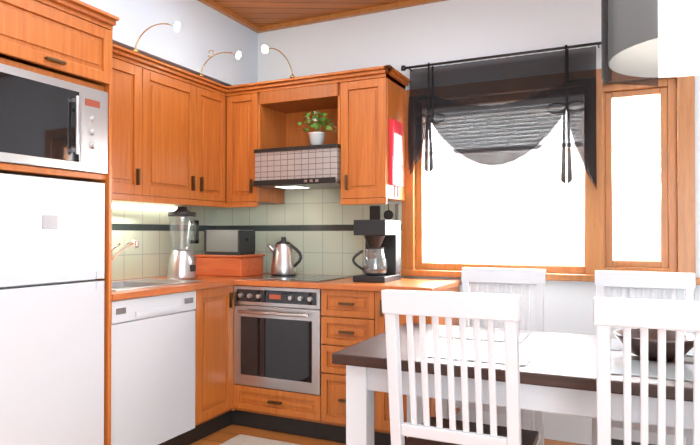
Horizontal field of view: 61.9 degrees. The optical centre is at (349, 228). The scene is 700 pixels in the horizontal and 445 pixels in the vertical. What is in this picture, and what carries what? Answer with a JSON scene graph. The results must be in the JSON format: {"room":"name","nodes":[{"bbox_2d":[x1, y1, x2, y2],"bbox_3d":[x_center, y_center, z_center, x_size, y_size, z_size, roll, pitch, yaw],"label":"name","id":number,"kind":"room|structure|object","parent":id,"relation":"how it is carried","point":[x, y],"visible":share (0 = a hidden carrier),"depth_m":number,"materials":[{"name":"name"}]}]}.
{"room":"kitchen","nodes":[
{"label":"kitchen","id":0,"kind":"room"},
{"bbox_2d":[80,0,257,85],"bbox_3d":[-2.105,-1.229,1.581,0.365,0.475,6.000,0,-1,25],"label":"wall","id":1,"kind":"structure","parent":0,"point":[196,38],"depth_m":3.56,"materials":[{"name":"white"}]},
{"bbox_2d":[112,43,155,198],"bbox_3d":[-1.387,-0.565,3.120,0.346,0.765,0.508,0,-1,25],"label":"upper cabinet","id":2,"kind":"object","parent":1,"relation":"attached to","point":[133,73],"depth_m":3.17,"materials":[{"name":"brown wood"}]},
{"bbox_2d":[112,60,191,202],"bbox_3d":[-1.211,-0.561,3.497,0.346,0.765,0.554,0,-1,25],"label":"upper cabinet","id":3,"kind":"object","parent":1,"relation":"attached to","point":[181,136],"depth_m":3.44,"materials":[{"name":"brown wood"}]},
{"bbox_2d":[132,22,179,52],"bbox_3d":[-1.033,-1.019,3.112,0.283,0.143,0.076,0,-1,25],"label":"spot lamp","id":4,"kind":"object","parent":3,"relation":"attached to","point":[175,26],"visible":0.96,"depth_m":3.09,"materials":[{"name":"gold metal"}]},
{"bbox_2d":[212,0,407,26],"bbox_3d":[-0.007,-1.526,0.602,5.400,0.100,6.400,0,-1,25],"label":"ceiling","id":5,"kind":"structure","parent":0,"point":[260,13],"depth_m":3.82,"materials":[{"name":"brown wood"}]},
{"bbox_2d":[198,0,446,32],"bbox_3d":[0.159,-1.462,0.523,4.635,0.030,6.000,0,-1,25],"label":"ceiling trim","id":6,"kind":"structure","parent":5,"relation":"attached to","point":[296,23],"depth_m":3.88,"materials":[{"name":"brown wood"}]},
{"bbox_2d":[601,0,699,86],"bbox_3d":[1.157,-0.943,1.928,0.602,1.040,0.580,0,-1,25],"label":"pendant lamp","id":7,"kind":"object","parent":5,"relation":"hanging from","point":[647,42],"visible":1,"depth_m":1.85,"materials":[{"name":"white"}]},
{"bbox_2d":[190,424,585,444],"bbox_3d":[-0.007,1.234,0.575,5.400,0.100,6.400,0,-1,25],"label":"floor","id":8,"kind":"structure","parent":0,"point":[225,434],"depth_m":3.36,"materials":[{"name":"brown wood"}]},
{"bbox_2d":[0,0,118,444],"bbox_3d":[-1.497,0.115,2.514,0.655,2.175,0.659,0,-1,25],"label":"tall cabinet","id":9,"kind":"object","parent":8,"relation":"on","point":[71,41],"visible":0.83,"depth_m":2.52,"materials":[{"name":"brown wood"}]},
{"bbox_2d":[0,173,104,444],"bbox_3d":[-1.500,0.495,2.531,0.583,1.406,0.565,0,-1,25],"label":"fridge","id":10,"kind":"object","parent":9,"relation":"in","point":[52,249],"visible":1,"depth_m":2.42,"materials":[{"name":"white metal"}]},
{"bbox_2d":[0,63,107,173],"bbox_3d":[-1.451,-0.439,2.521,0.547,0.374,0.579,0,-1,25],"label":"microwave","id":11,"kind":"object","parent":9,"relation":"in","point":[49,122],"visible":0.98,"depth_m":2.41,"materials":[{"name":"silver metal"}]},
{"bbox_2d":[158,285,235,444],"bbox_3d":[-1.049,0.779,3.536,0.596,0.865,0.369,0,-1,25],"label":"base cabinet","id":12,"kind":"object","parent":8,"relation":"on","point":[214,311],"depth_m":3.39,"materials":[{"name":"brown wood"}]},
{"bbox_2d":[111,291,195,444],"bbox_3d":[-1.238,0.724,3.089,0.582,0.760,0.588,0,-1,25],"label":"dishwasher","id":13,"kind":"object","parent":12,"relation":"in","point":[152,370],"visible":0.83,"depth_m":2.94,"materials":[{"name":"white metal"}]},
{"bbox_2d":[111,276,235,300],"bbox_3d":[-1.174,0.325,3.245,0.619,0.032,0.930,0,-1,25],"label":"countertop","id":14,"kind":"structure","parent":12,"relation":"on","point":[207,282],"depth_m":3.11,"materials":[{"name":"brown wood"}]},
{"bbox_2d":[112,240,138,260],"bbox_3d":[-1.281,0.186,3.324,0.309,0.244,0.128,0,-1,25],"label":"faucet","id":15,"kind":"object","parent":14,"relation":"on","point":[123,248],"visible":0.31,"depth_m":3.27,"materials":[{"name":"silver metal"}]},
{"bbox_2d":[112,278,201,290],"bbox_3d":[-1.190,0.319,3.209,0.430,0.036,0.650,0,-1,25],"label":"sink","id":16,"kind":"object","parent":14,"relation":"in","point":[131,284],"visible":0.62,"depth_m":3.32,"materials":[{"name":"silver metal"}]},
{"bbox_2d":[167,207,198,279],"bbox_3d":[-1.017,0.089,3.577,0.208,0.445,0.176,0,-1,25],"label":"blender","id":17,"kind":"object","parent":14,"relation":"on","point":[181,265],"visible":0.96,"depth_m":3.53,"materials":[{"name":"silver metal"}]},
{"bbox_2d":[220,434,298,444],"bbox_3d":[-0.349,1.201,2.862,1.000,0.008,0.750,0,-1,25],"label":"rug","id":18,"kind":"object","parent":8,"relation":"on","point":[240,439],"visible":1,"depth_m":3.29,"materials":[{"name":"beige fabric"}]},
{"bbox_2d":[234,384,317,437],"bbox_3d":[-0.313,1.082,3.694,0.599,0.262,0.588,0,-1,25],"label":"base cabinet","id":19,"kind":"object","parent":8,"relation":"on","point":[290,412],"depth_m":3.45,"materials":[{"name":"brown wood"}]},
{"bbox_2d":[234,285,322,394],"bbox_3d":[-0.335,0.648,3.653,0.590,0.598,0.594,0,-1,25],"label":"oven","id":20,"kind":"object","parent":19,"relation":"in","point":[277,338],"visible":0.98,"depth_m":3.42,"materials":[{"name":"silver metal"}]},
{"bbox_2d":[318,289,385,444],"bbox_3d":[0.133,0.779,3.488,0.387,0.865,0.588,0,-1,25],"label":"base cabinet","id":21,"kind":"object","parent":8,"relation":"on","point":[348,319],"depth_m":3.26,"materials":[{"name":"brown wood"}]},
{"bbox_2d":[386,286,459,444],"bbox_3d":[0.402,0.778,3.362,0.318,0.865,0.588,0,-1,25],"label":"base cabinet","id":22,"kind":"object","parent":8,"relation":"on","point":[402,318],"depth_m":3.13,"materials":[{"name":"brown wood"}]},
{"bbox_2d":[197,273,461,291],"bbox_3d":[-0.285,0.329,3.680,1.851,0.032,0.611,0,-1,25],"label":"countertop","id":23,"kind":"structure","parent":22,"relation":"on","point":[416,284],"depth_m":3.33,"materials":[{"name":"brown wood"}]},
{"bbox_2d":[194,254,264,276],"bbox_3d":[-0.813,0.245,3.944,0.390,0.140,0.280,0,-1,25],"label":"bread box","id":24,"kind":"object","parent":23,"relation":"on","point":[231,265],"visible":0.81,"depth_m":3.83,"materials":[{"name":"brown wood"}]},
{"bbox_2d":[204,230,254,254],"bbox_3d":[-0.806,0.091,3.942,0.305,0.167,0.180,0,-1,25],"label":"toaster","id":25,"kind":"object","parent":24,"relation":"on","point":[229,242],"visible":0.98,"depth_m":3.87,"materials":[{"name":"silver metal"}]},
{"bbox_2d":[240,274,352,281],"bbox_3d":[-0.323,0.308,3.681,0.550,0.007,0.490,0,-1,25],"label":"cooktop","id":26,"kind":"object","parent":23,"relation":"in","point":[308,278],"visible":0.94,"depth_m":3.63,"materials":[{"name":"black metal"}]},
{"bbox_2d":[267,237,301,275],"bbox_3d":[-0.430,0.182,3.853,0.235,0.250,0.164,0,-1,25],"label":"kettle","id":27,"kind":"object","parent":26,"relation":"on","point":[283,260],"visible":1,"depth_m":3.80,"materials":[{"name":"silver metal"}]},
{"bbox_2d":[352,220,400,282],"bbox_3d":[0.156,0.131,3.474,0.216,0.360,0.270,0,-1,25],"label":"coffee maker","id":28,"kind":"object","parent":23,"relation":"on","point":[382,259],"visible":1,"depth_m":3.41,"materials":[{"name":"black plastic"}]},
{"bbox_2d":[381,289,538,444],"bbox_3d":[0.393,0.697,1.976,0.422,1.000,0.494,0,-1,25],"label":"chair","id":29,"kind":"object","parent":8,"relation":"on","point":[438,429],"visible":1,"depth_m":1.79,"materials":[{"name":"white paint"}]},
{"bbox_2d":[442,267,545,444],"bbox_3d":[0.696,0.705,2.810,0.422,1.000,0.494,0,-1,25],"label":"chair","id":30,"kind":"object","parent":8,"relation":"on","point":[509,276],"visible":0.31,"depth_m":2.94,"materials":[{"name":"white paint"}]},
{"bbox_2d":[332,323,693,444],"bbox_3d":[0.898,0.834,2.204,1.740,0.730,0.850,0,-1,25],"label":"dining table","id":31,"kind":"object","parent":8,"relation":"on","point":[558,373],"visible":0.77,"depth_m":2.07,"materials":[{"name":"white paint"}]},
{"bbox_2d":[427,344,535,365],"bbox_3d":[0.481,0.467,2.165,0.370,0.004,0.250,0,-1,25],"label":"placemat","id":32,"kind":"object","parent":31,"relation":"on","point":[525,357],"visible":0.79,"depth_m":2.15,"materials":[{"name":"grey fabric"}]},
{"bbox_2d":[439,328,529,342],"bbox_3d":[0.586,0.470,2.579,0.370,0.004,0.250,0,-1,25],"label":"placemat","id":33,"kind":"object","parent":31,"relation":"on","point":[498,336],"visible":0.52,"depth_m":2.55,"materials":[{"name":"grey fabric"}]},
{"bbox_2d":[595,339,693,356],"bbox_3d":[1.175,0.468,2.304,0.370,0.004,0.250,0,-1,25],"label":"placemat","id":34,"kind":"object","parent":31,"relation":"on","point":[616,344],"visible":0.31,"depth_m":2.28,"materials":[{"name":"grey fabric"}]},
{"bbox_2d":[611,358,692,381],"bbox_3d":[1.042,0.464,1.902,0.370,0.004,0.250,0,-1,25],"label":"placemat","id":35,"kind":"object","parent":31,"relation":"on","point":[616,366],"visible":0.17,"depth_m":1.91,"materials":[{"name":"grey fabric"}]},
{"bbox_2d":[613,328,693,360],"bbox_3d":[1.104,0.425,2.105,0.280,0.085,0.280,0,-1,25],"label":"bowl","id":36,"kind":"object","parent":31,"relation":"on","point":[653,343],"visible":0.54,"depth_m":2.05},
{"bbox_2d":[592,270,695,444],"bbox_3d":[1.288,0.702,2.543,0.422,1.000,0.494,0,-1,25],"label":"chair","id":37,"kind":"object","parent":8,"relation":"on","point":[653,281],"visible":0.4,"depth_m":2.70,"materials":[{"name":"white paint"}]},
{"bbox_2d":[593,297,699,444],"bbox_3d":[0.967,0.695,1.740,0.422,1.000,0.494,0,-1,25],"label":"chair","id":38,"kind":"object","parent":8,"relation":"on","point":[663,316],"visible":1,"depth_m":1.58,"materials":[{"name":"white paint"}]},
{"bbox_2d":[258,0,699,444],"bbox_3d":[1.308,-0.119,3.395,5.400,2.660,0.200,0,-1,25],"label":"wall","id":39,"kind":"structure","parent":0,"point":[441,31],"depth_m":3.52,"materials":[{"name":"white paint"}]},
{"bbox_2d":[228,82,287,206],"bbox_3d":[-0.656,-0.556,3.981,0.288,0.765,0.386,0,-1,25],"label":"upper cabinet","id":40,"kind":"object","parent":39,"relation":"attached to","point":[257,112],"depth_m":3.85,"materials":[{"name":"brown wood"}]},
{"bbox_2d":[261,45,294,77],"bbox_3d":[-0.434,-1.015,3.554,0.076,0.143,0.283,0,-1,25],"label":"spot lamp","id":41,"kind":"object","parent":40,"relation":"attached to","point":[265,49],"visible":0.98,"depth_m":3.46,"materials":[{"name":"gold metal"}]},
{"bbox_2d":[253,143,340,189],"bbox_3d":[-0.274,-0.388,3.792,0.596,0.238,0.388,0,-1,25],"label":"range hood","id":42,"kind":"object","parent":40,"relation":"attached to","point":[303,167],"visible":0.92,"depth_m":3.63,"materials":[{"name":"white tile"}]},
{"bbox_2d":[298,111,336,144],"bbox_3d":[-0.212,-0.636,3.765,0.264,0.255,0.265,0,-1,25],"label":"potted plant","id":43,"kind":"object","parent":42,"relation":"on","point":[316,138],"visible":0.98,"depth_m":3.72,"materials":[{"name":"white"}]},
{"bbox_2d":[217,188,413,277],"bbox_3d":[-0.295,-0.008,4.030,1.540,0.650,0.008,0,-1,25],"label":"wall tiles","id":44,"kind":"structure","parent":39,"relation":"attached to","point":[315,227],"depth_m":4.01,"materials":[{"name":"beige tile"}]},
{"bbox_2d":[367,202,399,219],"bbox_3d":[0.216,-0.055,3.763,0.230,0.219,0.012,0,-1,25],"label":"utensils","id":45,"kind":"object","parent":44,"relation":"attached to","point":[375,213],"visible":0.65,"depth_m":3.75,"materials":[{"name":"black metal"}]},
{"bbox_2d":[336,65,407,202],"bbox_3d":[0.140,-0.560,3.636,0.318,0.765,0.336,0,-1,25],"label":"upper cabinet","id":46,"kind":"object","parent":39,"relation":"attached to","point":[366,98],"depth_m":3.49,"materials":[{"name":"brown wood"}]},
{"bbox_2d":[389,119,402,197],"bbox_3d":[0.281,-0.418,3.526,0.026,0.460,0.180,0,-1,25],"label":"towel","id":47,"kind":"object","parent":46,"relation":"attached to","point":[395,153],"visible":1,"depth_m":3.49,"materials":[{"name":"red fabric"}]},
{"bbox_2d":[401,42,600,70],"bbox_3d":[0.872,-1.009,3.448,1.189,0.028,0.090,0,-1,25],"label":"curtain rod","id":48,"kind":"object","parent":39,"relation":"attached to","point":[403,67],"visible":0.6,"depth_m":3.40,"materials":[{"name":"black plastic"}]},
{"bbox_2d":[408,45,596,188],"bbox_3d":[0.855,-0.609,3.406,1.077,0.800,0.092,0,-1,25],"label":"sheer curtain","id":49,"kind":"object","parent":48,"relation":"hanging from","point":[497,113],"visible":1,"depth_m":3.37,"materials":[{"name":"black fabric"}]},
{"bbox_2d":[402,69,695,274],"bbox_3d":[1.095,-0.301,3.448,1.620,1.165,0.148,0,-1,25],"label":"window","id":50,"kind":"structure","parent":39,"relation":"in","point":[665,90],"depth_m":3.23,"materials":[{"name":"brown wood"}]},
{"bbox_2d":[428,112,575,155],"bbox_3d":[0.915,-0.614,3.557,0.945,0.293,0.040,0,-1,25],"label":"window blind","id":51,"kind":"object","parent":50,"relation":"attached to","point":[438,150],"depth_m":3.44,"materials":[{"name":"white"}]},
{"bbox_2d":[401,269,699,284],"bbox_3d":[1.067,0.277,3.383,1.660,0.037,0.080,0,-1,25],"label":"window sill","id":52,"kind":"structure","parent":39,"relation":"attached to","point":[549,276],"depth_m":3.53,"materials":[{"name":"brown wood"}]},
{"bbox_3d":[-2.361,-0.136,1.691,0.200,2.660,6.000,0,-1,25],"label":"wall","id":53,"kind":"structure","parent":0,"visible":0},
{"bbox_2d":[112,200,216,280],"bbox_3d":[-1.325,0.063,3.655,0.008,0.500,1.545,0,-1,25],"label":"wall tiles","id":54,"kind":"structure","parent":53,"relation":"attached to","point":[149,231],"depth_m":3.73,"materials":[{"name":"beige tile"}]},
{"bbox_2d":[172,73,227,206],"bbox_3d":[-1.035,-0.558,3.814,0.395,0.765,0.376,0,-1,25],"label":"upper cabinet","id":55,"kind":"object","parent":53,"relation":"attached to","point":[209,97],"depth_m":3.75,"materials":[{"name":"brown wood"}]},
{"bbox_2d":[112,203,176,211],"bbox_3d":[-1.368,-0.133,3.484,0.053,0.032,1.010,0,-1,25],"label":"under-cabinet light","id":56,"kind":"object","parent":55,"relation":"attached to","point":[142,207],"visible":0.36,"depth_m":3.60,"materials":[{"name":"white plastic"}]},
{"bbox_2d":[199,50,240,76],"bbox_3d":[-0.804,-1.026,3.601,0.283,0.166,0.076,0,-1,25],"label":"spot lamp","id":57,"kind":"object","parent":55,"relation":"attached to","point":[237,54],"visible":1,"depth_m":3.59,"materials":[{"name":"gold metal"}]},
{"label":"outside","id":58,"kind":"structure","parent":0,"visible":0},
{"bbox_2d":[427,96,659,264],"bbox_3d":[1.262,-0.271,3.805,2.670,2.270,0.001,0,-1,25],"label":"window glass","id":59,"kind":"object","parent":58,"point":[528,210],"depth_m":3.80,"materials":[{"name":"white"}]}
]}

